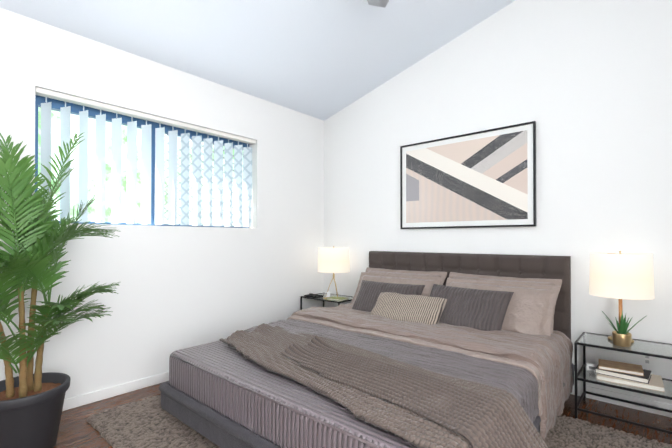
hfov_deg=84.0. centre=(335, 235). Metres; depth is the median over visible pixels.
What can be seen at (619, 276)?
lamp
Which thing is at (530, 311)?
pillow
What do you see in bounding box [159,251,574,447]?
bed
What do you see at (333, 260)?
lamp
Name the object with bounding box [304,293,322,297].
tray
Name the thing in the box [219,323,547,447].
knit throw
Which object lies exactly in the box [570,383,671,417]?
baseboard
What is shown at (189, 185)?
window grille
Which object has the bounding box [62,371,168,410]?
baseboard
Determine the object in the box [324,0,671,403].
wall
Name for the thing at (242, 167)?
window blind slats
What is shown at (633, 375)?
books
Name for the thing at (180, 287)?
wall
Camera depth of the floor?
2.44 m
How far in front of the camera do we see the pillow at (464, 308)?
2.71 m
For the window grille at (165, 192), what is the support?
attached to the window
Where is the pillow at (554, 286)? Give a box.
[449,272,561,333]
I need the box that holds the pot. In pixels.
[0,372,70,447]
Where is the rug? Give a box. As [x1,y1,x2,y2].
[85,395,671,447]
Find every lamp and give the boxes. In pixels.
[318,246,349,296]
[589,251,653,342]
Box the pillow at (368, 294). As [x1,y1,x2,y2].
[352,280,424,311]
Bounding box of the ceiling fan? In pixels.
[367,0,388,7]
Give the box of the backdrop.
[38,107,242,225]
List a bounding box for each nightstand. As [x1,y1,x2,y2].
[300,293,352,309]
[574,332,671,433]
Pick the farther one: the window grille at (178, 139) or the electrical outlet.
the window grille at (178, 139)
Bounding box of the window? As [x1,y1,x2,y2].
[35,95,248,227]
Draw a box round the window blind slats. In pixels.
[40,97,251,226]
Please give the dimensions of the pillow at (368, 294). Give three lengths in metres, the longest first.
0.642 x 0.392 x 0.143 m
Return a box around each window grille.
[164,192,167,222]
[165,134,167,186]
[177,139,180,209]
[189,162,191,222]
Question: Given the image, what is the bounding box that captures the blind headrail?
[35,87,255,143]
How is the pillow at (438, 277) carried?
on the bed
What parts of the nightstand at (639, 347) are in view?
glass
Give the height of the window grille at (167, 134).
0.463 m
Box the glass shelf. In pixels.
[577,364,671,396]
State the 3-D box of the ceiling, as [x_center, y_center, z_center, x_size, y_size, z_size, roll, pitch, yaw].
[-0.089,-1.992,1.581,4.440,1.237,4.840,0,-1,41]
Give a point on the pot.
(30, 413)
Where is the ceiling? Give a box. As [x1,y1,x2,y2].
[0,0,514,120]
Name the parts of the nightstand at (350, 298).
glass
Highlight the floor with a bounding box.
[54,383,671,447]
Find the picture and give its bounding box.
[400,121,536,228]
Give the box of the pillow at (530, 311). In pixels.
[446,278,560,335]
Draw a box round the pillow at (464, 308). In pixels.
[430,284,513,330]
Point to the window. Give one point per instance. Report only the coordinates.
(56, 105)
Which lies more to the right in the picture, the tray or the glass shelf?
the glass shelf
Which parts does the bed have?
headboard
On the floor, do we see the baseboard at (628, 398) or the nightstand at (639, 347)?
the nightstand at (639, 347)
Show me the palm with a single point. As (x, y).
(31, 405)
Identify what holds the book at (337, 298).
on the nightstand at (350, 298)
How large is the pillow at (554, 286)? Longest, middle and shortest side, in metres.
0.875 x 0.517 x 0.144 m
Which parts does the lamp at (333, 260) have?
lamp shade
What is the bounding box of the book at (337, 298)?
[326,296,347,300]
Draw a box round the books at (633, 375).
[595,359,664,391]
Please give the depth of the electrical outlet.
2.54 m
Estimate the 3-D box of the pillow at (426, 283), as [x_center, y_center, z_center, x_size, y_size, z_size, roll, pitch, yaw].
[0.505,0.556,3.402,0.858,0.487,0.146,0,-37,38]
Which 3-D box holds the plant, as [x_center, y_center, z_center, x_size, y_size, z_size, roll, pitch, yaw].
[1.817,0.585,2.356,0.224,0.218,0.176,0,-1,41]
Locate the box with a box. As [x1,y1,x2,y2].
[587,363,596,371]
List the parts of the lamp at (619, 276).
stem, lamp shade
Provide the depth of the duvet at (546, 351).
2.41 m
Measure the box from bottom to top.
0.045 m
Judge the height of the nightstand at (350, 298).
0.535 m
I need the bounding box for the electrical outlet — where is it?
[641,355,653,368]
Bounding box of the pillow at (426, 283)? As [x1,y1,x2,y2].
[350,272,441,304]
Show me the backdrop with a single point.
(91, 153)
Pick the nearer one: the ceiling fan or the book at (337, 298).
the ceiling fan
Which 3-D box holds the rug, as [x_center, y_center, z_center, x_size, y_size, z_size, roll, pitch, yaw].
[0.274,1.179,2.142,3.243,0.022,2.093,0,-1,41]
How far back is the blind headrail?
2.93 m
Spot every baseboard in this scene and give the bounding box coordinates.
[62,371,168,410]
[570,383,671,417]
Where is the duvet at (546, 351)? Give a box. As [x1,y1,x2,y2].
[304,303,572,440]
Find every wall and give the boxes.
[0,8,323,398]
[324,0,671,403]
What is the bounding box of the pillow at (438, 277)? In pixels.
[365,267,446,284]
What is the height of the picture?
0.844 m
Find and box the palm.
[0,132,120,447]
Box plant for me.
[602,311,645,346]
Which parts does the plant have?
pot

